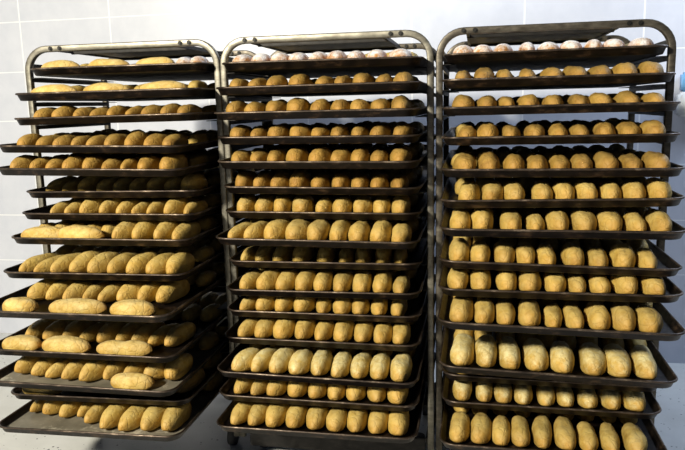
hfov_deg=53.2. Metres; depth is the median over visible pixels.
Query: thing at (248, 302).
bread roll
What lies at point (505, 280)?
bread roll
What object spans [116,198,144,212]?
bread roll
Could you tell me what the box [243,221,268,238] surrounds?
bread roll
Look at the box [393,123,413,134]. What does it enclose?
bread roll
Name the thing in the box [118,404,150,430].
bread roll
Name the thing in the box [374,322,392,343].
bread roll
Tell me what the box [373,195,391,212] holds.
bread roll
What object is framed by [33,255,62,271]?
bread roll
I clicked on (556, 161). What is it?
bread roll
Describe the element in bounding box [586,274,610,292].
bread roll
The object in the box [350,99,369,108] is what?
bread roll
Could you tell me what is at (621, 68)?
bread roll
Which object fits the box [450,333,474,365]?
bread roll
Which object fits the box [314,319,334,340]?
bread roll
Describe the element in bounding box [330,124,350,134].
bread roll
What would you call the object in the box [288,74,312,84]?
bread roll
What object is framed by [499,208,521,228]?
bread roll
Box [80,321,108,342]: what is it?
bread roll
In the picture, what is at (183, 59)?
bun
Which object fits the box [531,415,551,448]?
bread roll
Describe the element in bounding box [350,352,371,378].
bread roll
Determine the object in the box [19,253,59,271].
bread roll
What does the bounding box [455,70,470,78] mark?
bread roll
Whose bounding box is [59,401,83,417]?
bread roll
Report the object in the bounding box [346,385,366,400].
bread roll
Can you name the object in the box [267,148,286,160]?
bread roll
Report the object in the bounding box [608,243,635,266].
bread roll
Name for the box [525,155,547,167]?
bread roll
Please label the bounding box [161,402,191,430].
bread roll
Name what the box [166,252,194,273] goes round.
bread roll
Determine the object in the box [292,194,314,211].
bread roll
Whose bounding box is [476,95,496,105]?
bread roll
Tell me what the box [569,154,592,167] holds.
bread roll
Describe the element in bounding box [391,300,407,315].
bread roll
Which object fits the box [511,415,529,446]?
bread roll
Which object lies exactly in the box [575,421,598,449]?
bread roll
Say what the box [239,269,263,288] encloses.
bread roll
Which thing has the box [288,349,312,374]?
bread roll
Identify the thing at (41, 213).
baking tray
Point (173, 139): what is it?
bread roll
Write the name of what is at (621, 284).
bread roll
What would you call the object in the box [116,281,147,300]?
bread roll
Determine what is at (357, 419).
bread roll
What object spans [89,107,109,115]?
bread roll
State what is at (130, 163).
bread roll
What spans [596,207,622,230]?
bread roll
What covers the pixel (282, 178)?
bread roll
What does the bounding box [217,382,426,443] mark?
baking tray
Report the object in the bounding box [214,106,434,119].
baking tray
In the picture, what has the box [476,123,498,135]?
bread roll
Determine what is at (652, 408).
baking tray
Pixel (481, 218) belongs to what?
bread roll
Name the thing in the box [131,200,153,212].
bread roll
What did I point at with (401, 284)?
bread roll
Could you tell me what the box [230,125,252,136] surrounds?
bread roll
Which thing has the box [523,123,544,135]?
bread roll
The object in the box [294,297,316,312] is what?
bread roll
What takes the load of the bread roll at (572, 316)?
on the baking tray at (672, 330)
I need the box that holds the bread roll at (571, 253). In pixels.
[560,242,583,264]
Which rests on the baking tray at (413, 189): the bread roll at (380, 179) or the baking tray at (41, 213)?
the bread roll at (380, 179)
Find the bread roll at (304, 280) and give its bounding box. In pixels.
[295,269,316,290]
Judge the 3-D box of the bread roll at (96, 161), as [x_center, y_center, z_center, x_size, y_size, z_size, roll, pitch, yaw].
[-0.972,-0.241,2.702,0.074,0.068,0.184,2,10,13]
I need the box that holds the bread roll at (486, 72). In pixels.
[474,67,494,77]
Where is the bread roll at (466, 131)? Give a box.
[457,126,476,136]
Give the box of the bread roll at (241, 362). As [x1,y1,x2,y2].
[231,347,260,371]
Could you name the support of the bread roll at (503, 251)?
on the baking tray at (667, 266)
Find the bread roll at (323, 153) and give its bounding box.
[308,146,332,160]
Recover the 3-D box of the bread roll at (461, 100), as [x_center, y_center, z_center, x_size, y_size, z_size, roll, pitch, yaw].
[0.435,-0.434,2.457,0.082,0.070,0.178,0,10,11]
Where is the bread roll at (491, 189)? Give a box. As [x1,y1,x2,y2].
[481,180,503,199]
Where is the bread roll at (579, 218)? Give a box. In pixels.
[568,208,596,229]
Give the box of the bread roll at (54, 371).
[45,358,73,377]
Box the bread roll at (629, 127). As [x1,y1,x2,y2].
[615,121,640,133]
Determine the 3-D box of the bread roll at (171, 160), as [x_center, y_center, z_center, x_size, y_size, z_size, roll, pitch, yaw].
[-0.651,-0.240,2.642,0.084,0.078,0.190,1,10,11]
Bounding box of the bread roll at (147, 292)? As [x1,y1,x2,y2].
[137,281,166,301]
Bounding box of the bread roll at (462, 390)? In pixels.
[453,380,471,400]
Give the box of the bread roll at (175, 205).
[163,197,193,213]
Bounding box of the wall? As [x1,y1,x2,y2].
[0,0,684,363]
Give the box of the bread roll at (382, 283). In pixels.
[372,270,392,292]
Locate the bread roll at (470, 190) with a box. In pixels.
[458,182,479,199]
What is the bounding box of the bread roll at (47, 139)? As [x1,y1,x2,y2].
[36,135,59,144]
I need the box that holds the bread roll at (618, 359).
[603,343,630,377]
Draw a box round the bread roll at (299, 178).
[289,170,312,186]
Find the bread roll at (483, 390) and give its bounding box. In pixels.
[475,382,492,401]
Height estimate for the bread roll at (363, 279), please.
0.075 m
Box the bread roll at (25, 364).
[14,356,42,373]
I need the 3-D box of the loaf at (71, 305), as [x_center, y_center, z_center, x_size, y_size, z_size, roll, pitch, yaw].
[-0.980,0.301,2.519,0.228,0.063,0.087,0,10,7]
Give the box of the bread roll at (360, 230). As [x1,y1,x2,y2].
[348,220,370,240]
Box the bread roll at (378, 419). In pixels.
[368,410,388,433]
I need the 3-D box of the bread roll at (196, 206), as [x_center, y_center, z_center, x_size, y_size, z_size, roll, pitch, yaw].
[-0.603,-0.070,2.794,0.059,0.059,0.222,1,10,11]
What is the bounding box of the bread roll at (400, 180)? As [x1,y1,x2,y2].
[391,174,408,186]
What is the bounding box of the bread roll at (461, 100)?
[452,94,474,106]
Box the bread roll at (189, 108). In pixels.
[177,104,201,112]
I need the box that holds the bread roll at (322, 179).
[311,171,332,186]
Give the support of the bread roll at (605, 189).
on the baking tray at (449, 198)
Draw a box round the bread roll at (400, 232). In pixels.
[391,223,411,241]
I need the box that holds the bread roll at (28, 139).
[17,134,41,144]
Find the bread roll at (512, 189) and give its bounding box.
[503,181,524,198]
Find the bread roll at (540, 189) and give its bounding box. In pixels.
[531,180,552,198]
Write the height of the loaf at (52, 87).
0.058 m
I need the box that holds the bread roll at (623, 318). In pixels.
[609,301,635,330]
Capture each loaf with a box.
[2,297,38,311]
[2,335,41,350]
[21,226,60,237]
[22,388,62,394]
[30,84,76,92]
[41,60,79,67]
[42,335,90,352]
[49,298,106,313]
[58,225,104,237]
[84,83,129,90]
[88,59,128,65]
[96,340,152,355]
[110,299,155,315]
[110,372,153,389]
[136,57,174,63]
[140,81,186,88]
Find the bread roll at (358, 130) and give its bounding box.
[351,126,369,134]
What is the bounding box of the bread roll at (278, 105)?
[266,99,287,110]
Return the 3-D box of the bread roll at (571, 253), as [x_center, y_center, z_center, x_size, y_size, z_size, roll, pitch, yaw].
[0.791,0.100,2.355,0.076,0.073,0.205,1,10,10]
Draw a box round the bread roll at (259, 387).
[250,379,268,395]
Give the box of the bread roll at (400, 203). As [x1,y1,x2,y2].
[391,195,410,212]
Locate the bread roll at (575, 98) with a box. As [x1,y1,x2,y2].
[567,94,589,103]
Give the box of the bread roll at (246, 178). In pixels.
[235,171,257,185]
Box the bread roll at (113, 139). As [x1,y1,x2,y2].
[104,134,127,144]
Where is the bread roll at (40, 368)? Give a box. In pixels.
[31,357,62,375]
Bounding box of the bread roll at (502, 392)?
[493,383,511,403]
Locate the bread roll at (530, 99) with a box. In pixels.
[516,94,539,104]
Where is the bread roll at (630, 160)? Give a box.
[618,153,642,167]
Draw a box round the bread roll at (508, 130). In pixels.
[501,125,520,135]
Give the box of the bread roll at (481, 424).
[470,412,491,443]
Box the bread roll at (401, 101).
[391,95,411,107]
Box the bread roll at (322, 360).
[311,348,332,375]
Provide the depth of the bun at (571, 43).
2.46 m
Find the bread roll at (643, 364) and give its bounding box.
[629,345,656,379]
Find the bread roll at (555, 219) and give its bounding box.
[544,208,568,229]
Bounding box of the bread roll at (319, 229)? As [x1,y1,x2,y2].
[307,219,330,239]
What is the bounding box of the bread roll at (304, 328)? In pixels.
[295,319,316,339]
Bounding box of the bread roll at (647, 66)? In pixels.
[637,61,663,72]
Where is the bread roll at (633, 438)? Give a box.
[621,422,647,449]
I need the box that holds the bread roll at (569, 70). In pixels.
[562,66,586,74]
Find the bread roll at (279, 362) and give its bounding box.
[269,347,295,373]
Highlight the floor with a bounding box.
[0,333,684,449]
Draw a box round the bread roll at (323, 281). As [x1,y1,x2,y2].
[313,269,333,290]
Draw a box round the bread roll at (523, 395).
[513,384,532,404]
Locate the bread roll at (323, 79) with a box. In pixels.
[315,76,334,83]
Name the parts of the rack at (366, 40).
panel, frame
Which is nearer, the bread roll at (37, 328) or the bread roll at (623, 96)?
the bread roll at (623, 96)
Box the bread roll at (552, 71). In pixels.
[539,67,562,75]
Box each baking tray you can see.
[0,140,217,152]
[0,150,250,176]
[0,256,242,322]
[0,287,226,362]
[0,316,228,396]
[0,376,229,441]
[3,245,240,280]
[11,203,242,246]
[11,353,228,405]
[14,112,216,124]
[15,88,260,100]
[22,194,256,220]
[26,169,263,197]
[30,62,255,81]
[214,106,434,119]
[216,81,435,96]
[216,217,426,248]
[217,335,426,388]
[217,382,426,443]
[218,126,434,144]
[218,144,434,168]
[219,361,426,411]
[222,56,435,78]
[224,165,435,194]
[225,312,426,350]
[226,184,435,219]
[227,246,434,299]
[228,291,426,322]
[229,222,435,269]
[438,264,683,302]
[438,292,684,340]
[439,207,684,239]
[439,234,681,276]
[439,327,677,387]
[439,399,666,449]
[440,148,684,177]
[440,177,684,207]
[441,127,680,144]
[441,373,661,418]
[442,72,675,91]
[442,101,680,115]
[442,366,656,391]
[444,45,668,72]
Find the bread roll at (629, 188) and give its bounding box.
[619,180,645,197]
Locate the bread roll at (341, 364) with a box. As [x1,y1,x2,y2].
[331,350,352,377]
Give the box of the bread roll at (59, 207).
[50,200,75,212]
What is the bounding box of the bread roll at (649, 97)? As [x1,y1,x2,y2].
[640,92,664,101]
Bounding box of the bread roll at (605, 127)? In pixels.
[592,122,615,133]
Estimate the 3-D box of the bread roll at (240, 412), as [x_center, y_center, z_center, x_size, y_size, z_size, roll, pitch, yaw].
[-0.395,0.739,2.725,0.073,0.068,0.199,2,11,21]
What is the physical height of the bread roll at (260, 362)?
0.073 m
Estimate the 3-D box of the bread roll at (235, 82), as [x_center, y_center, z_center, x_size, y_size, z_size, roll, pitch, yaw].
[-0.400,-0.542,2.671,0.075,0.061,0.177,0,10,8]
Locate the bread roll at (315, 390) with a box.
[308,383,327,398]
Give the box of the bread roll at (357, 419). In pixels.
[347,408,368,432]
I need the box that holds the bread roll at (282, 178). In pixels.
[270,171,291,186]
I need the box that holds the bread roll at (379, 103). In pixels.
[370,98,390,108]
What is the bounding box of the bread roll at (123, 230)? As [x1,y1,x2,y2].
[112,220,139,238]
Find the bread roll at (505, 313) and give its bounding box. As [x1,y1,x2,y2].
[494,299,515,324]
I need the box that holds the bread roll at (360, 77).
[352,73,373,82]
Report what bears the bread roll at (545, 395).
on the baking tray at (652, 408)
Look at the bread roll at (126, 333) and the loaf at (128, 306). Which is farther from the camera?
the bread roll at (126, 333)
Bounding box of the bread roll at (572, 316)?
[562,302,583,328]
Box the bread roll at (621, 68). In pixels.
[611,62,637,73]
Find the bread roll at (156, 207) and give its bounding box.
[146,199,169,213]
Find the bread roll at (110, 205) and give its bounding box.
[99,198,129,212]
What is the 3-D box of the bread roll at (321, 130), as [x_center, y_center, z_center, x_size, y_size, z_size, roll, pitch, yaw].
[-0.081,-0.353,2.639,0.071,0.061,0.179,1,10,14]
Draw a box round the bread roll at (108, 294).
[97,281,127,302]
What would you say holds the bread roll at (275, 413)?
on the baking tray at (223, 421)
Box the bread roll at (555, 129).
[547,123,567,134]
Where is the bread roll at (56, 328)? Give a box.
[42,319,74,339]
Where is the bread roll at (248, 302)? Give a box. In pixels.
[239,296,258,310]
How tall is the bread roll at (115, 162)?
0.061 m
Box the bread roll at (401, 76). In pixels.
[393,72,413,80]
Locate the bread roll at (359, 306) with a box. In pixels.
[352,299,369,314]
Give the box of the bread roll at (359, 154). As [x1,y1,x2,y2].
[350,148,370,160]
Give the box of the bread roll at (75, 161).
[62,155,86,167]
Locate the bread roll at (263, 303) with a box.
[256,296,276,310]
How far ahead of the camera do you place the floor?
3.24 m
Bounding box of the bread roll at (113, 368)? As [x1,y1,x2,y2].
[103,361,129,379]
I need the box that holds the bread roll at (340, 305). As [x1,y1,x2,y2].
[333,298,352,313]
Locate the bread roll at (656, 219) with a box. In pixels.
[643,208,671,230]
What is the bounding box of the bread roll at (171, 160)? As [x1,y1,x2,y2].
[159,153,187,168]
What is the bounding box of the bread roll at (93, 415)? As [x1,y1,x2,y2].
[84,403,112,423]
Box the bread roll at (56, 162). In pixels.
[45,157,66,167]
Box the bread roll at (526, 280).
[517,271,540,290]
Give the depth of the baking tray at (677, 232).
2.22 m
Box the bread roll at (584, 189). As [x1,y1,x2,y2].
[573,179,597,198]
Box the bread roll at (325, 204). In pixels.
[315,196,334,211]
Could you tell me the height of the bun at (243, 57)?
0.062 m
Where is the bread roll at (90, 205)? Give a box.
[79,198,107,212]
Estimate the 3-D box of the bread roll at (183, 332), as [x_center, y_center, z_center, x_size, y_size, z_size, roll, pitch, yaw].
[-0.648,0.432,2.730,0.071,0.068,0.223,2,10,17]
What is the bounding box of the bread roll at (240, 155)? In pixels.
[231,150,251,160]
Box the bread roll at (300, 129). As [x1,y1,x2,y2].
[290,123,311,135]
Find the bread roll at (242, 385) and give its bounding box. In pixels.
[234,378,254,393]
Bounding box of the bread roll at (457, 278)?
[447,268,468,288]
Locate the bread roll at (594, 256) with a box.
[585,246,608,265]
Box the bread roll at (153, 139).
[143,133,167,144]
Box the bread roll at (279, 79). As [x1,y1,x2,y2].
[266,75,287,84]
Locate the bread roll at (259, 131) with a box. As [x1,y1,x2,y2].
[250,127,268,135]
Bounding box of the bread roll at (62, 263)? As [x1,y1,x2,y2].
[50,253,80,272]
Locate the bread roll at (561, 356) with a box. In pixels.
[549,341,574,373]
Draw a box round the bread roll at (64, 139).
[52,135,76,144]
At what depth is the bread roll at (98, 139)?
2.65 m
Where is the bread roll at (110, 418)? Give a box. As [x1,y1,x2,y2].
[99,403,133,428]
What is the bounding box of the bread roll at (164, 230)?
[153,221,183,238]
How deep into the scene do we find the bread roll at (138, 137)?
2.62 m
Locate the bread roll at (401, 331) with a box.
[393,322,410,344]
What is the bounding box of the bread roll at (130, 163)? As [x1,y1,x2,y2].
[120,158,140,168]
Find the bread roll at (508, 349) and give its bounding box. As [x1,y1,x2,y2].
[498,336,520,369]
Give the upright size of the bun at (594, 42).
0.062 m
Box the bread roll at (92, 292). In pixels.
[82,280,115,299]
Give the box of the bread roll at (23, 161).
[10,155,38,167]
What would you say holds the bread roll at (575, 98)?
on the baking tray at (667, 105)
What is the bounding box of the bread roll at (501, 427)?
[491,415,510,445]
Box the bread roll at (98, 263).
[87,251,119,272]
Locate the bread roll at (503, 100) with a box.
[498,96,514,105]
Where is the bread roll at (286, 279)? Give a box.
[276,269,298,289]
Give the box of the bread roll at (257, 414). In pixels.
[248,402,270,425]
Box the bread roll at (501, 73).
[495,69,512,76]
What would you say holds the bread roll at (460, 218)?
on the baking tray at (677, 232)
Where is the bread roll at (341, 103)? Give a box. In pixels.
[330,99,349,109]
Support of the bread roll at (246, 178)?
on the baking tray at (413, 189)
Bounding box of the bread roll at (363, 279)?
[353,269,372,291]
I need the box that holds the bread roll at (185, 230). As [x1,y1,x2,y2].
[172,221,200,238]
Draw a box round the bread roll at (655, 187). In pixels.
[643,177,671,197]
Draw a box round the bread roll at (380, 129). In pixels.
[370,124,391,134]
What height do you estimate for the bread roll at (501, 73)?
0.060 m
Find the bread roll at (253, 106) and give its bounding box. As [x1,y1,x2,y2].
[244,101,265,110]
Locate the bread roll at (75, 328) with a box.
[62,320,97,336]
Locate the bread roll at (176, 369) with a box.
[164,353,192,379]
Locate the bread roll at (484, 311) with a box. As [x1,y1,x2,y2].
[473,298,494,323]
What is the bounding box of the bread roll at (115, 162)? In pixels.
[101,157,124,168]
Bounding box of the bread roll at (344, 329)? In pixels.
[333,320,355,341]
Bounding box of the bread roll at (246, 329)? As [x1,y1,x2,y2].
[238,317,262,337]
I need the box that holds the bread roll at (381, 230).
[370,220,391,241]
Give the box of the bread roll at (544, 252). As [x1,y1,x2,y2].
[535,243,555,263]
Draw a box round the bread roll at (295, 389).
[287,381,309,397]
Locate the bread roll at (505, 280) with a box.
[495,270,516,289]
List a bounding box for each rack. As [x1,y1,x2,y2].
[25,39,268,444]
[220,30,435,449]
[436,19,675,449]
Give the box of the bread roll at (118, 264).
[107,252,137,273]
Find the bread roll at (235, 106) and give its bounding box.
[226,101,246,111]
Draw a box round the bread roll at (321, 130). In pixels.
[311,125,330,135]
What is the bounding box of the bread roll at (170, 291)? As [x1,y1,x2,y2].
[156,279,189,302]
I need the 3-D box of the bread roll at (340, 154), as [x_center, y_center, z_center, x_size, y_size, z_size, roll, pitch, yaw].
[-0.003,-0.263,2.629,0.080,0.066,0.186,1,10,11]
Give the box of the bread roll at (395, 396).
[387,388,408,404]
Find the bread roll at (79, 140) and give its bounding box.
[71,135,91,144]
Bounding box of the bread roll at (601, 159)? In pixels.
[592,151,618,167]
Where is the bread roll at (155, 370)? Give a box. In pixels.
[143,363,165,379]
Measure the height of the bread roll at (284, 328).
0.079 m
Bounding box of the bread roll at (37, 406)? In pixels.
[30,400,46,411]
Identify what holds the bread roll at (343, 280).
on the baking tray at (416, 284)
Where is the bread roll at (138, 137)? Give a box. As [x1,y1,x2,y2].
[124,131,148,144]
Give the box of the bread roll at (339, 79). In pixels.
[334,75,352,82]
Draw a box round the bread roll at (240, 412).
[230,401,255,424]
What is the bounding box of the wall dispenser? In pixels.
[675,72,684,116]
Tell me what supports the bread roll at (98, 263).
on the baking tray at (12, 272)
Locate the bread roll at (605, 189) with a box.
[596,180,621,197]
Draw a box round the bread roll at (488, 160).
[477,152,499,168]
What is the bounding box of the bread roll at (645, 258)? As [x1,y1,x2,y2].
[634,248,657,267]
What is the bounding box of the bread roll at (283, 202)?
[274,194,294,211]
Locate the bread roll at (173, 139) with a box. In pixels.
[162,134,188,144]
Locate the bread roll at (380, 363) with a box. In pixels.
[370,353,390,379]
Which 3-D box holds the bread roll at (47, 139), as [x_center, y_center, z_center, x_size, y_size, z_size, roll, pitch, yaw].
[-1.165,-0.331,2.740,0.070,0.062,0.183,2,10,15]
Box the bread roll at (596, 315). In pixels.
[583,301,610,329]
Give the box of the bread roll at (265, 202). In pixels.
[255,194,275,210]
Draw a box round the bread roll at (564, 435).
[553,416,575,449]
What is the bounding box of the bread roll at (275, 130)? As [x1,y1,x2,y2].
[267,124,289,135]
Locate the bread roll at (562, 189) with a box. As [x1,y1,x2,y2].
[551,179,574,198]
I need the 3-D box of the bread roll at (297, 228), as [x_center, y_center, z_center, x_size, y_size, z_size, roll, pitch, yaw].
[-0.163,0.017,2.652,0.090,0.081,0.205,2,11,16]
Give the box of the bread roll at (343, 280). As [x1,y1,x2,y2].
[333,269,353,291]
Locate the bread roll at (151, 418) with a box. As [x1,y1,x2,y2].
[140,405,167,430]
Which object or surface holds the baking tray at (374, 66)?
on the rack at (366, 40)
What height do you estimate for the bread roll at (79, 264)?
0.082 m
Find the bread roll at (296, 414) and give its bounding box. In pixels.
[286,404,309,428]
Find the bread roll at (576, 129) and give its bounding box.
[567,124,588,134]
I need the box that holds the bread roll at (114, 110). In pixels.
[106,105,129,114]
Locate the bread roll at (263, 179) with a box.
[253,171,274,185]
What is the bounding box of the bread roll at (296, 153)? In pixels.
[286,147,308,160]
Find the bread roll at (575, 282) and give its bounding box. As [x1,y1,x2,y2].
[565,273,585,291]
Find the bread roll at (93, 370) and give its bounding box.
[79,360,109,381]
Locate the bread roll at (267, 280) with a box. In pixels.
[256,268,280,289]
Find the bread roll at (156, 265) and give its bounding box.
[145,253,174,273]
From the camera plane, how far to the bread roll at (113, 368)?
2.65 m
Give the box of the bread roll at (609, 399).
[597,389,620,409]
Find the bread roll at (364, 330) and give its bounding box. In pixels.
[354,321,374,342]
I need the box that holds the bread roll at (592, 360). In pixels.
[578,342,606,375]
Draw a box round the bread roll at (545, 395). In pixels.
[536,386,554,405]
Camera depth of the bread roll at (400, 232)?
2.51 m
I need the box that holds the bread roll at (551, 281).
[542,272,565,291]
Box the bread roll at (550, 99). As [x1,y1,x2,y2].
[541,94,562,104]
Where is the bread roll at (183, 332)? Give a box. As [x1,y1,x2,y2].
[164,322,195,346]
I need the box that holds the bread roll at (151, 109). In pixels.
[141,104,163,113]
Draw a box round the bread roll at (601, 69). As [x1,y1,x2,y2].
[587,65,611,74]
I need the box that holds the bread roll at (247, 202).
[237,195,258,210]
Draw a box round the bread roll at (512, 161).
[502,154,524,168]
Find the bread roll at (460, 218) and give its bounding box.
[450,208,470,228]
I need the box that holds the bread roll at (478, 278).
[469,269,490,289]
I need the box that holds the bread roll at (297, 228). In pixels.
[285,219,310,239]
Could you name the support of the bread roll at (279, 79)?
on the baking tray at (392, 87)
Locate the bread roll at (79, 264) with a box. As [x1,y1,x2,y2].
[69,250,104,272]
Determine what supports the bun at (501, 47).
on the baking tray at (590, 57)
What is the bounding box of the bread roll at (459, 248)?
[449,237,469,260]
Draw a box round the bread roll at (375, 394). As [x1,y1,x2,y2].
[367,387,387,402]
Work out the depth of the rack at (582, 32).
2.62 m
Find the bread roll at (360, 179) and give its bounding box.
[351,172,370,186]
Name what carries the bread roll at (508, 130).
on the baking tray at (449, 137)
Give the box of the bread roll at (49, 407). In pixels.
[42,400,64,414]
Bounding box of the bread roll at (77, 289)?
[62,280,100,298]
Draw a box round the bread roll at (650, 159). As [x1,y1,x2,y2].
[641,151,670,167]
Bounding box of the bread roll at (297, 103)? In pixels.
[286,97,310,110]
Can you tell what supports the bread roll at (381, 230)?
on the baking tray at (223, 238)
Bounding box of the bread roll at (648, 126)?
[639,120,665,133]
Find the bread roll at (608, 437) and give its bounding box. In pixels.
[599,422,619,449]
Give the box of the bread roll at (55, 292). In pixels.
[46,279,78,300]
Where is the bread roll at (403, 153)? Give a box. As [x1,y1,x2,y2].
[389,146,411,160]
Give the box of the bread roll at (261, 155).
[250,150,268,160]
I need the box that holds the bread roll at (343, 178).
[331,170,351,186]
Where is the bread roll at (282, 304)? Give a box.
[275,297,294,311]
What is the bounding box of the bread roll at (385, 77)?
[375,74,392,81]
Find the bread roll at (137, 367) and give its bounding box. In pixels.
[123,362,148,373]
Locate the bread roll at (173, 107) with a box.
[160,103,181,112]
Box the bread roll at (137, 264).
[126,252,158,273]
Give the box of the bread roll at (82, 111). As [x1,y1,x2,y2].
[73,107,95,115]
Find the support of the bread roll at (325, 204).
on the baking tray at (415, 211)
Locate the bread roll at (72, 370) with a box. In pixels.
[61,359,89,379]
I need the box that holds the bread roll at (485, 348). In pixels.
[474,334,496,367]
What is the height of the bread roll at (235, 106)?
0.069 m
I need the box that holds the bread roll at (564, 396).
[554,387,573,406]
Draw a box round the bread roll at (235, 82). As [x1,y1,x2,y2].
[229,78,248,85]
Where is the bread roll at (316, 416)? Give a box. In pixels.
[306,406,330,429]
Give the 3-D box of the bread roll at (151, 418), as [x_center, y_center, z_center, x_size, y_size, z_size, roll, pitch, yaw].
[-0.738,0.750,2.701,0.082,0.078,0.204,1,10,19]
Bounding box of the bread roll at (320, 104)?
[310,99,331,109]
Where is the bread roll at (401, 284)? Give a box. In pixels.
[393,274,409,292]
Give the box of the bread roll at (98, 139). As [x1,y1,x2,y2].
[86,135,106,144]
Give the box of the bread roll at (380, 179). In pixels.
[370,172,389,186]
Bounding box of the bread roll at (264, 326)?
[254,317,278,337]
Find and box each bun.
[176,57,191,62]
[190,56,208,62]
[232,54,251,61]
[251,53,270,60]
[270,53,288,59]
[288,52,308,59]
[309,52,326,58]
[327,50,346,58]
[347,50,365,57]
[367,49,386,56]
[388,48,412,56]
[453,45,472,52]
[473,45,492,51]
[493,44,512,51]
[519,42,534,49]
[537,42,559,49]
[560,40,581,48]
[584,39,602,47]
[602,39,624,46]
[628,37,653,45]
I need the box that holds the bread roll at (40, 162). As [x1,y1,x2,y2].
[29,156,54,167]
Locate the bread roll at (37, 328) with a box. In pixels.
[25,319,58,338]
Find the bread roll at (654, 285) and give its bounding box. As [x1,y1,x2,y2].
[636,276,665,294]
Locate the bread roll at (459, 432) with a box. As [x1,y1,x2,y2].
[449,411,469,442]
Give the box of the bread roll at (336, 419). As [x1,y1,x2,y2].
[326,407,348,431]
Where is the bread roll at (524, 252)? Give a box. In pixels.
[515,241,534,263]
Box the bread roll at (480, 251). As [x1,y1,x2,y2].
[470,240,489,261]
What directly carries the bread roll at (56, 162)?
on the baking tray at (5, 170)
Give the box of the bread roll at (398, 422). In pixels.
[388,411,408,435]
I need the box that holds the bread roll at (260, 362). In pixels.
[251,347,277,372]
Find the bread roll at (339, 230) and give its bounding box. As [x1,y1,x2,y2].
[329,220,351,240]
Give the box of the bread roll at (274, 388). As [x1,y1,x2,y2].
[267,380,288,396]
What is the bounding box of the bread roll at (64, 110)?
[51,106,77,116]
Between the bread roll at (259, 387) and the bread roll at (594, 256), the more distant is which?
the bread roll at (259, 387)
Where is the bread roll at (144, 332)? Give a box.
[131,322,164,342]
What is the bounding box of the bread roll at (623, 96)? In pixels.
[612,90,639,102]
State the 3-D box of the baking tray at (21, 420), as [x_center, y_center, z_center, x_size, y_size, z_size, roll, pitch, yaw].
[-0.900,0.717,3.092,0.784,0.031,0.999,0,10,11]
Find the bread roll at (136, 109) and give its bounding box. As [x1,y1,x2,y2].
[125,105,144,114]
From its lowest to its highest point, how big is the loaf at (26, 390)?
0.062 m
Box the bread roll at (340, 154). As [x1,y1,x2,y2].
[330,148,351,160]
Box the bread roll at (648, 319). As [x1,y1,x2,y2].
[634,305,662,332]
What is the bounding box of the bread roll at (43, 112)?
[33,107,56,116]
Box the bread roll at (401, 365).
[390,353,411,381]
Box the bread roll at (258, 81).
[248,78,267,85]
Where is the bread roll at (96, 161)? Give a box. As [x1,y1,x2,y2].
[82,155,108,167]
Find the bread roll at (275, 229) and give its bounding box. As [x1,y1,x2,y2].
[264,219,290,238]
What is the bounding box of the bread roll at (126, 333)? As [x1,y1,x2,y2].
[115,322,146,340]
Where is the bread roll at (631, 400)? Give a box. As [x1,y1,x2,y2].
[619,391,645,411]
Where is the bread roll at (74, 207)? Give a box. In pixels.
[64,199,85,212]
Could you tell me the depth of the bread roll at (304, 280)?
2.71 m
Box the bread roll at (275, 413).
[265,403,289,427]
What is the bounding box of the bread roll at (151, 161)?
[137,154,161,168]
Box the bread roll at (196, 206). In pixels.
[183,200,207,213]
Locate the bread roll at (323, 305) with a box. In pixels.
[316,298,334,312]
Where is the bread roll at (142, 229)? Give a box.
[131,221,161,238]
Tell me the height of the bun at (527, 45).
0.063 m
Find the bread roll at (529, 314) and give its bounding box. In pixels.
[518,298,540,325]
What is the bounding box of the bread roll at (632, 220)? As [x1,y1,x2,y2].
[621,210,646,230]
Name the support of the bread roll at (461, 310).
on the baking tray at (672, 330)
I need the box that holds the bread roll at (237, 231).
[228,222,252,237]
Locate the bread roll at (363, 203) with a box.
[353,195,372,211]
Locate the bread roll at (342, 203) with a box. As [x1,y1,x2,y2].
[332,196,353,211]
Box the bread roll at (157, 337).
[148,323,178,346]
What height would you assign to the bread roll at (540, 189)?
0.074 m
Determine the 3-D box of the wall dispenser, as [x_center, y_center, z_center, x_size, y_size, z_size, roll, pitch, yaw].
[1.901,-0.704,3.674,0.180,0.235,0.100,1,10,11]
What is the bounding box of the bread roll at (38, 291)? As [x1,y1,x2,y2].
[27,279,63,299]
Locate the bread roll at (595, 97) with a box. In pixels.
[588,92,611,102]
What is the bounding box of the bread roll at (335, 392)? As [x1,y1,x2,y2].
[327,384,346,400]
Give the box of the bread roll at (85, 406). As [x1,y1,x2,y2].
[77,402,96,416]
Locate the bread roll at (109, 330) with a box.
[96,321,128,342]
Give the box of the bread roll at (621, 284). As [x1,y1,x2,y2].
[609,275,637,293]
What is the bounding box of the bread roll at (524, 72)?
[519,68,535,76]
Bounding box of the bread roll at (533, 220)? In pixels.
[525,212,544,229]
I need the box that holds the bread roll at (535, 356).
[521,338,548,371]
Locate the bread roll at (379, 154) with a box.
[370,148,389,160]
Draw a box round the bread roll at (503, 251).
[493,241,515,262]
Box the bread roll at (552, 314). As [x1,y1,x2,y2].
[542,303,561,327]
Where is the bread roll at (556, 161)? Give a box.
[548,155,569,167]
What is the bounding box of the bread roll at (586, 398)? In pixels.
[575,388,597,408]
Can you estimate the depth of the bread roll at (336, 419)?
2.59 m
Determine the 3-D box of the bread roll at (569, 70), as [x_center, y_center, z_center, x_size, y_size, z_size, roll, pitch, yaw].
[0.826,-0.537,2.442,0.081,0.065,0.191,0,10,7]
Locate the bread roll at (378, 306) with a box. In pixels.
[371,299,387,314]
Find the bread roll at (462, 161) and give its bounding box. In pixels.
[453,153,475,168]
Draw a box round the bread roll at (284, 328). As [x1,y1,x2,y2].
[273,318,297,338]
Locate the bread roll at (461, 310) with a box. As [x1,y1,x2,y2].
[449,296,473,322]
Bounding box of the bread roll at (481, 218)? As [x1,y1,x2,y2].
[470,208,492,228]

